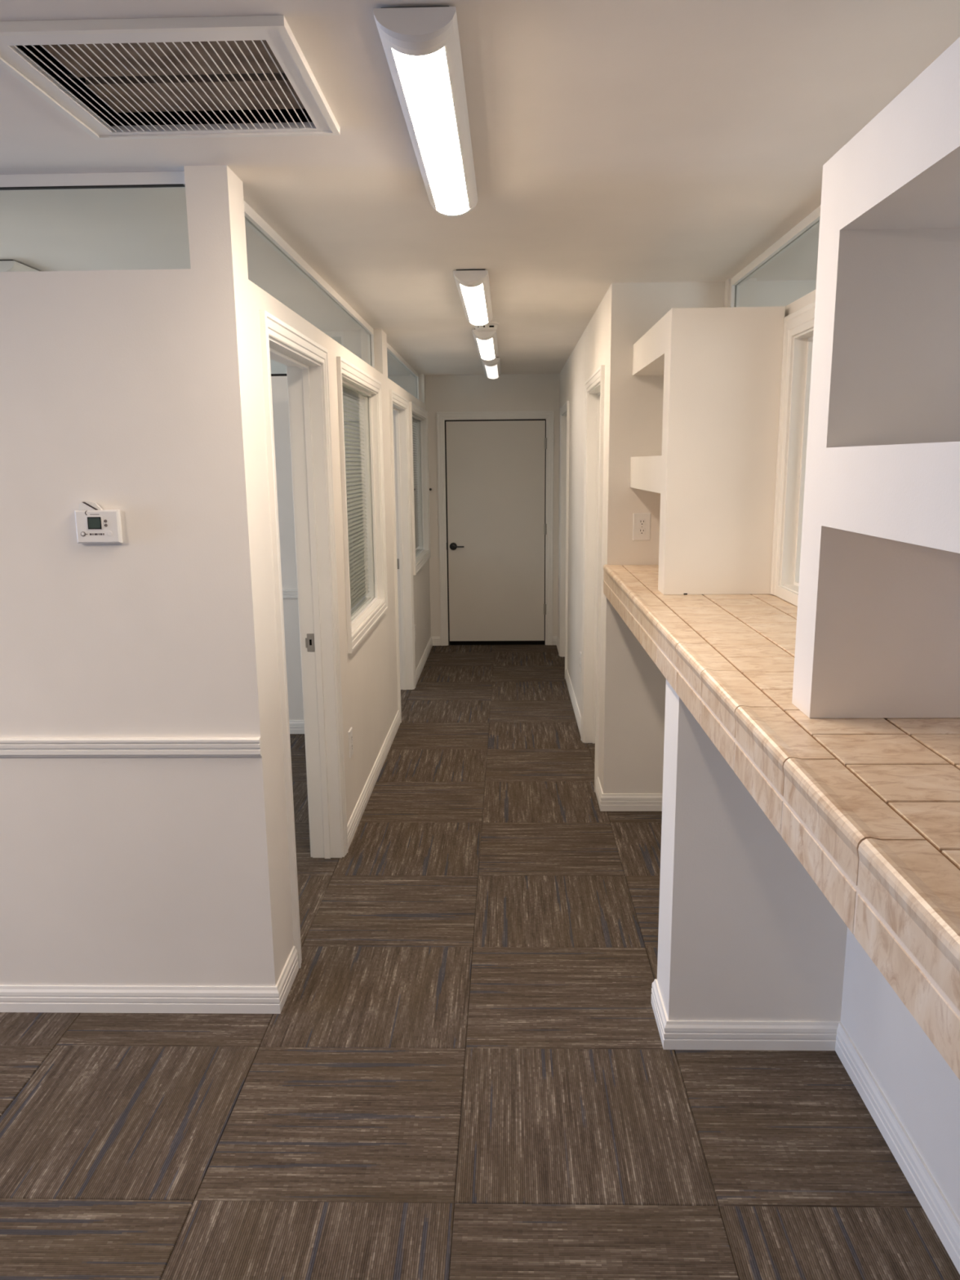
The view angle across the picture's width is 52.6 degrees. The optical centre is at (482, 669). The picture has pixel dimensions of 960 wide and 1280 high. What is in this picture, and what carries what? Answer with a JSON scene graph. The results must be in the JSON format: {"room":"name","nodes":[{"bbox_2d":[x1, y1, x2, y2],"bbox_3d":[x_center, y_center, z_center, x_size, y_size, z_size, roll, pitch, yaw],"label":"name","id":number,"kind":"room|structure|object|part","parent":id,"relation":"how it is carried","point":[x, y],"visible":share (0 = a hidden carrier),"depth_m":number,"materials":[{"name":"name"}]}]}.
{"room":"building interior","nodes":[
{"label":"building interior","id":0,"kind":"room"},
{"bbox_2d":[0,164,284,986],"bbox_3d":[-3.836,-0.125,2.909,6.376,2.447,0.124,0,12,2],"label":"wall","id":1,"kind":"structure","parent":0,"point":[130,392],"depth_m":2.77,"materials":[{"name":"paint"}]},
{"bbox_2d":[0,171,185,191],"bbox_3d":[-2.053,-1.188,2.638,2.564,0.250,0.036,0,12,2],"label":"window","id":2,"kind":"structure","parent":1,"relation":"in","point":[155,180],"depth_m":2.57,"materials":[{"name":"paint"}]},
{"bbox_2d":[74,501,122,543],"bbox_3d":[-1.068,-0.408,2.700,0.122,0.114,0.026,0,12,2],"label":"thermostat","id":3,"kind":"object","parent":1,"relation":"attached to","point":[93,524],"visible":1,"depth_m":2.69,"materials":[{"name":"white plastic"}]},
{"bbox_2d":[85,533,104,535],"bbox_3d":[-1.076,-0.374,2.697,0.052,0.005,0.001,0,12,2],"label":"print","id":4,"kind":"object","parent":3,"relation":"attached to","point":[86,534],"depth_m":2.70,"materials":[{"name":"grey"}]},
{"bbox_2d":[0,737,262,756],"bbox_3d":[-3.834,0.241,2.914,6.376,0.056,0.019,0,12,2],"label":"trim","id":5,"kind":"structure","parent":1,"relation":"attached to","point":[111,746],"depth_m":2.83,"materials":[{"name":"paint"}]},
{"bbox_2d":[0,946,298,1013],"bbox_3d":[-3.816,1.008,3.209,6.390,0.085,0.270,0,12,2],"label":"baseboard","id":6,"kind":"structure","parent":1,"relation":"attached to","point":[13,998],"depth_m":3.00,"materials":[{"name":"paint"}]},
{"bbox_2d":[288,720,304,733],"bbox_3d":[-2.097,0.683,4.658,2.751,0.085,3.050,0,12,2],"label":"baseboard","id":7,"kind":"structure","parent":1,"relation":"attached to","point":[296,726],"depth_m":6.11,"materials":[{"name":"paint"}]},
{"bbox_2d":[271,329,361,719],"bbox_3d":[-2.066,-0.791,5.965,2.754,2.447,0.120,0,12,2],"label":"wall partition","id":8,"kind":"structure","parent":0,"point":[352,343],"depth_m":5.85,"materials":[{"name":"paint"}]},
{"bbox_2d":[282,589,297,599],"bbox_3d":[-2.066,-0.454,5.966,2.751,0.056,0.019,0,12,2],"label":"trim","id":9,"kind":"structure","parent":8,"relation":"attached to","point":[286,593],"depth_m":5.94,"materials":[{"name":"paint"}]},
{"bbox_2d":[271,330,343,376],"bbox_3d":[-2.029,-1.843,5.728,2.450,0.250,0.038,0,12,2],"label":"window","id":10,"kind":"structure","parent":8,"relation":"in","point":[331,334],"depth_m":5.66,"materials":[{"name":"paint"}]},
{"bbox_2d":[240,179,431,965],"bbox_3d":[-0.632,-0.785,5.869,0.125,2.447,6.101,0,12,2],"label":"wall","id":11,"kind":"structure","parent":0,"point":[369,676],"depth_m":4.31,"materials":[{"name":"paint"}]},
{"bbox_2d":[258,310,348,968],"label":"door","id":12,"kind":"structure","parent":11,"relation":"in","point":[306,361],"depth_m":3.89,"materials":[{"name":"paint"}]},
{"bbox_3d":[-0.763,-0.124,3.547,0.018,2.100,1.006,0,12,2],"label":"casing","id":13,"kind":"part","parent":12,"relation":"part of","materials":[{"name":"paint"}]},
{"bbox_3d":[-0.706,-0.109,3.991,0.030,0.075,0.003,0,12,2],"label":"strike plate","id":14,"kind":"part","parent":12,"relation":"part of","materials":[{"name":"silver metal"}]},
{"bbox_2d":[244,200,374,368],"bbox_3d":[-0.683,-1.523,4.155,0.036,0.250,2.991,0,12,2],"label":"window","id":15,"kind":"structure","parent":11,"relation":"in","point":[252,219],"depth_m":3.73,"materials":[{"name":"paint"}]},
{"bbox_2d":[348,727,353,758],"bbox_3d":[-0.599,0.335,4.423,0.009,0.124,0.079,0,12,2],"label":"outlet","id":16,"kind":"object","parent":11,"relation":"attached to","point":[350,731],"visible":1,"depth_m":4.40,"materials":[{"name":"white plastic"}]},
{"bbox_2d":[336,356,387,653],"bbox_3d":[-0.649,-0.836,4.899,0.142,1.278,1.343,0,12,2],"label":"window","id":17,"kind":"structure","parent":11,"relation":"in","point":[349,376],"depth_m":5.40,"materials":[{"name":"paint"}]},
{"bbox_2d":[342,386,370,617],"bbox_3d":[-0.678,-0.837,4.899,0.028,1.134,1.189,0,12,2],"label":"window blind","id":18,"kind":"object","parent":17,"relation":"attached to","point":[357,552],"visible":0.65,"depth_m":5.14,"materials":[{"name":"grey plastic"}]},
{"bbox_3d":[-0.678,-0.829,4.901,0.027,1.098,0.002,0,12,2],"label":"ladder cord","id":19,"kind":"part","parent":18,"relation":"part of","materials":[{"name":"white fabric"}]},
{"bbox_3d":[-0.672,-0.288,5.016,0.025,0.012,1.183,0,12,2],"label":"rail","id":20,"kind":"part","parent":18,"relation":"part of","materials":[{"name":"grey"}]},
{"bbox_3d":[-0.666,-0.923,5.343,0.027,1.098,0.002,0,12,2],"label":"ladder cord","id":21,"kind":"part","parent":18,"relation":"part of","materials":[{"name":"white fabric"}]},
{"bbox_3d":[-0.652,-0.274,5.018,0.125,0.010,1.205,0,12,2],"label":"sill","id":22,"kind":"part","parent":17,"relation":"part of","materials":[{"name":"paint"}]},
{"bbox_2d":[346,710,400,848],"bbox_3d":[-0.572,0.533,5.297,0.014,0.085,2.144,0,12,2],"label":"baseboard","id":23,"kind":"structure","parent":11,"relation":"attached to","point":[354,820],"depth_m":5.01,"materials":[{"name":"paint"}]},
{"bbox_2d":[389,389,415,722],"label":"door","id":24,"kind":"structure","parent":11,"relation":"in","point":[398,405],"depth_m":7.01,"materials":[{"name":"paint"}]},
{"bbox_3d":[-0.625,-0.768,7.095,0.030,0.075,0.003,0,12,2],"label":"strike plate","id":25,"kind":"part","parent":24,"relation":"part of","materials":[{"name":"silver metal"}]},
{"bbox_2d":[386,342,418,399],"bbox_3d":[-0.605,-2.154,7.128,0.036,0.250,2.625,0,12,2],"label":"window","id":26,"kind":"structure","parent":11,"relation":"in","point":[399,371],"depth_m":7.17,"materials":[{"name":"glass"}]},
{"bbox_2d":[408,401,431,575],"bbox_3d":[-0.569,-1.490,7.982,0.142,1.278,1.458,0,12,2],"label":"window","id":27,"kind":"structure","parent":11,"relation":"in","point":[419,436],"depth_m":8.39,"materials":[{"name":"paint"}]},
{"bbox_3d":[-0.564,-1.491,7.981,0.006,1.134,1.314,0,12,2],"label":"pane","id":28,"kind":"part","parent":27,"relation":"part of","materials":[{"name":"clear glass"}]},
{"bbox_3d":[-0.571,-0.928,8.101,0.125,0.010,1.320,0,12,2],"label":"sill","id":29,"kind":"part","parent":27,"relation":"part of","materials":[{"name":"paint"}]},
{"bbox_2d":[415,636,440,685],"bbox_3d":[-0.460,-0.083,8.198,0.087,0.085,1.728,0,12,2],"label":"baseboard","id":30,"kind":"structure","parent":11,"relation":"attached to","point":[433,641],"depth_m":8.37,"materials":[{"name":"paint"}]},
{"bbox_2d":[0,644,959,1279],"bbox_3d":[-1.651,1.018,3.555,10.900,0.120,11.846,0,12,2],"label":"floor","id":31,"kind":"structure","parent":0,"point":[464,1071],"depth_m":2.61,"materials":[{"name":"carpet"}]},
{"bbox_2d":[657,679,847,1021],"bbox_3d":[0.778,0.555,2.804,0.492,1.069,0.222,0,12,2],"label":"wall pier","id":32,"kind":"object","parent":31,"relation":"on","point":[745,932],"visible":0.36,"depth_m":2.72,"materials":[{"name":"paint"}]},
{"bbox_2d":[0,0,959,375],"bbox_3d":[-1.676,-1.444,2.984,10.900,0.100,11.750,0,12,2],"label":"ceiling","id":33,"kind":"structure","parent":0,"point":[613,141],"depth_m":2.47,"materials":[{"name":"paint"}]},
{"bbox_2d":[0,259,39,271],"bbox_3d":[-1.799,-1.623,4.222,0.140,0.062,1.220,0,12,2],"label":"ceiling light","id":34,"kind":"object","parent":33,"relation":"attached to","point":[6,265],"visible":0.16,"depth_m":3.63,"materials":[{"name":"white plastic"}]},
{"bbox_2d":[0,14,340,139],"bbox_3d":[-0.623,-1.331,1.935,0.571,0.327,0.574,0,12,2],"label":"ceiling vent","id":35,"kind":"object","parent":33,"relation":"in","point":[245,63],"visible":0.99,"depth_m":1.95,"materials":[{"name":"metal"}]},
{"bbox_2d":[373,5,477,217],"bbox_3d":[-0.100,-1.220,2.244,0.140,0.062,1.220,0,12,2],"label":"ceiling light","id":36,"kind":"object","parent":33,"relation":"attached to","point":[421,45],"visible":1,"depth_m":1.92,"materials":[{"name":"white plastic"}]},
{"bbox_3d":[-0.100,-1.246,2.238,0.116,0.009,1.196,0,12,2],"label":"mounting plate","id":37,"kind":"part","parent":36,"relation":"part of","materials":[{"name":"black"}]},
{"bbox_2d":[391,47,469,214],"bbox_3d":[-0.100,-1.207,2.247,0.092,0.030,1.118,0,12,2],"label":"diffuser","id":38,"kind":"object","parent":36,"relation":"attached to","point":[427,82],"depth_m":2.06,"materials":[{"name":"white plastic"}]},
{"bbox_2d":[453,269,493,325],"bbox_3d":[-0.033,-1.697,4.488,0.140,0.062,1.220,0,12,2],"label":"ceiling light","id":39,"kind":"object","parent":33,"relation":"attached to","point":[473,285],"visible":1,"depth_m":4.19,"materials":[{"name":"white plastic"}]},
{"bbox_3d":[-0.034,-1.723,4.482,0.116,0.009,1.196,0,12,2],"label":"mounting plate","id":40,"kind":"part","parent":39,"relation":"part of","materials":[{"name":"black"}]},
{"bbox_2d":[459,284,488,324],"bbox_3d":[-0.033,-1.684,4.491,0.092,0.030,1.118,0,12,2],"label":"diffuser","id":41,"kind":"object","parent":39,"relation":"attached to","point":[474,300],"depth_m":4.39,"materials":[{"name":"white plastic"}]},
{"bbox_2d":[471,328,497,360],"bbox_3d":[0.023,-2.060,6.199,0.140,0.062,1.220,0,12,2],"label":"ceiling light","id":42,"kind":"object","parent":33,"relation":"attached to","point":[486,342],"visible":0.98,"depth_m":5.94,"materials":[{"name":"white plastic"}]},
{"bbox_2d":[476,337,494,359],"bbox_3d":[0.023,-2.047,6.202,0.092,0.030,1.118,0,12,2],"label":"diffuser","id":43,"kind":"object","parent":42,"relation":"attached to","point":[485,348],"depth_m":6.15,"materials":[{"name":"white plastic"}]},
{"bbox_2d":[473,320,498,331],"bbox_3d":[0.019,-1.897,5.385,0.140,0.044,0.140,0,12,2],"label":"smoke detector","id":44,"kind":"object","parent":33,"relation":"attached to","point":[492,326],"visible":0.66,"depth_m":5.34,"materials":[{"name":"white plastic"}]},
{"bbox_2d":[480,356,501,379],"bbox_3d":[0.073,-2.384,7.724,0.140,0.062,1.220,0,12,2],"label":"ceiling light","id":45,"kind":"object","parent":33,"relation":"attached to","point":[492,368],"visible":0.98,"depth_m":7.44,"materials":[{"name":"white plastic"}]},
{"bbox_2d":[484,364,498,378],"bbox_3d":[0.073,-2.371,7.727,0.092,0.030,1.118,0,12,2],"label":"diffuser","id":46,"kind":"object","parent":45,"relation":"attached to","point":[491,371],"depth_m":7.70,"materials":[{"name":"white plastic"}]},
{"bbox_2d":[425,373,559,644],"bbox_3d":[0.232,-1.423,8.840,7.200,2.447,0.120,0,12,2],"label":"wall","id":47,"kind":"structure","parent":0,"point":[514,392],"depth_m":8.59,"materials":[{"name":"paint"}]},
{"bbox_2d":[436,410,554,645],"bbox_3d":[0.120,-1.258,8.850,1.040,2.102,0.176,0,12,2],"label":"door","id":48,"kind":"structure","parent":47,"relation":"in","point":[495,468],"depth_m":8.81,"materials":[{"name":"paint"}]},
{"bbox_3d":[-0.269,-1.113,8.830,0.068,0.068,0.058,0,12,2],"label":"handle","id":49,"kind":"part","parent":48,"relation":"part of","materials":[{"name":"black metal"}]},
{"bbox_2d":[557,282,640,793],"bbox_3d":[0.692,-0.963,6.644,0.126,2.447,4.442,0,12,2],"label":"wall","id":50,"kind":"structure","parent":0,"point":[608,340],"depth_m":4.59,"materials":[{"name":"paint"}]},
{"bbox_2d":[553,635,558,651],"bbox_3d":[0.668,-0.216,8.772,0.043,0.085,0.493,0,12,2],"label":"baseboard","id":51,"kind":"structure","parent":50,"relation":"attached to","point":[555,637],"depth_m":9.00,"materials":[{"name":"paint"}]},
{"bbox_2d":[558,400,569,679],"bbox_3d":[0.724,-1.051,7.847,0.162,2.100,0.956,0,12,2],"label":"door","id":52,"kind":"structure","parent":50,"relation":"in","point":[564,410],"depth_m":8.15,"materials":[{"name":"paint"}]},
{"bbox_2d":[565,668,581,737],"bbox_3d":[0.630,0.212,6.755,0.014,0.085,1.699,0,12,2],"label":"baseboard","id":53,"kind":"structure","parent":50,"relation":"attached to","point":[574,702],"depth_m":6.65,"materials":[{"name":"paint"}]},
{"bbox_2d":[581,364,604,791],"bbox_3d":[0.656,-0.496,5.236,0.162,2.100,0.966,0,12,2],"label":"door","id":54,"kind":"structure","parent":50,"relation":"in","point":[594,384],"depth_m":5.56,"materials":[{"name":"paint"}]},
{"bbox_2d":[629,280,816,793],"bbox_3d":[2.210,-0.521,4.489,3.020,2.447,0.120,0,12,2],"label":"wall","id":55,"kind":"structure","parent":0,"point":[657,299],"depth_m":4.41,"materials":[{"name":"paint"}]},
{"bbox_2d":[632,512,650,540],"bbox_3d":[0.726,-0.649,4.434,0.079,0.124,0.009,0,12,2],"label":"outlet","id":56,"kind":"object","parent":55,"relation":"attached to","point":[642,522],"visible":1,"depth_m":4.43,"materials":[{"name":"white plastic"}]},
{"bbox_2d":[638,528,645,534],"bbox_3d":[0.726,-0.628,4.436,0.033,0.029,0.003,0,12,2],"label":"socket","id":57,"kind":"object","parent":56,"relation":"attached to","point":[641,531],"depth_m":4.43,"materials":[{"name":"white plastic"}]},
{"bbox_2d":[638,519,645,525],"bbox_3d":[0.726,-0.669,4.427,0.033,0.029,0.003,0,12,2],"label":"socket","id":58,"kind":"object","parent":56,"relation":"attached to","point":[641,522],"depth_m":4.43,"materials":[{"name":"white plastic"}]},
{"bbox_2d":[724,278,959,1221],"bbox_3d":[1.063,-0.017,2.166,0.122,2.447,4.697,0,12,2],"label":"wall","id":59,"kind":"structure","parent":0,"point":[920,1086],"depth_m":2.34,"materials":[{"name":"paint"}]},
{"bbox_2d":[729,205,820,306],"bbox_3d":[1.026,-1.106,2.107,0.036,0.250,4.232,0,12,2],"label":"window","id":60,"kind":"structure","parent":59,"relation":"in","point":[811,221],"depth_m":3.50,"materials":[{"name":"paint"}]},
{"bbox_2d":[595,777,959,1274],"bbox_3d":[0.773,1.039,2.845,0.503,0.085,4.332,0,12,2],"label":"baseboard","id":61,"kind":"structure","parent":59,"relation":"attached to","point":[753,1035],"depth_m":2.78,"materials":[{"name":"paint"}]},
{"bbox_2d":[603,564,959,1079],"bbox_3d":[0.756,0.005,2.494,0.507,0.135,4.074,0,12,2],"label":"countertop","id":62,"kind":"structure","parent":59,"relation":"attached to","point":[869,808],"depth_m":1.51,"materials":[{"name":"beige tile"}]},
{"bbox_2d":[630,306,785,594],"bbox_3d":[0.848,-0.847,3.861,0.392,0.966,1.042,0,12,2],"label":"shelf unit","id":63,"kind":"object","parent":62,"relation":"on","point":[714,476],"visible":1,"depth_m":3.36,"materials":[{"name":"paint"}]},
{"bbox_3d":[0.850,-0.796,3.942,0.392,0.134,0.904,0,12,2],"label":"shelf","id":64,"kind":"part","parent":63,"relation":"part of","materials":[{"name":"paint"}]},
{"bbox_2d":[791,36,959,718],"bbox_3d":[0.778,-0.279,1.186,0.392,0.966,1.236,0,12,2],"label":"shelf unit","id":65,"kind":"object","parent":62,"relation":"on","point":[877,628],"visible":1,"depth_m":1.65,"materials":[{"name":"paint"}]},
{"bbox_3d":[0.779,-0.214,1.200,0.392,0.134,1.009,0,12,2],"label":"shelf","id":66,"kind":"part","parent":65,"relation":"part of","materials":[{"name":"paint"}]},
{"bbox_2d":[769,301,815,606],"bbox_3d":[1.063,-0.568,2.615,0.138,0.931,1.499,0,12,2],"label":"window","id":67,"kind":"structure","parent":59,"relation":"in","point":[798,326],"depth_m":3.27,"materials":[{"name":"paint"}]},
{"bbox_3d":[1.076,-0.148,2.704,0.121,0.010,1.345,0,12,2],"label":"sill","id":68,"kind":"part","parent":67,"relation":"part of","materials":[{"name":"paint"}]}
]}

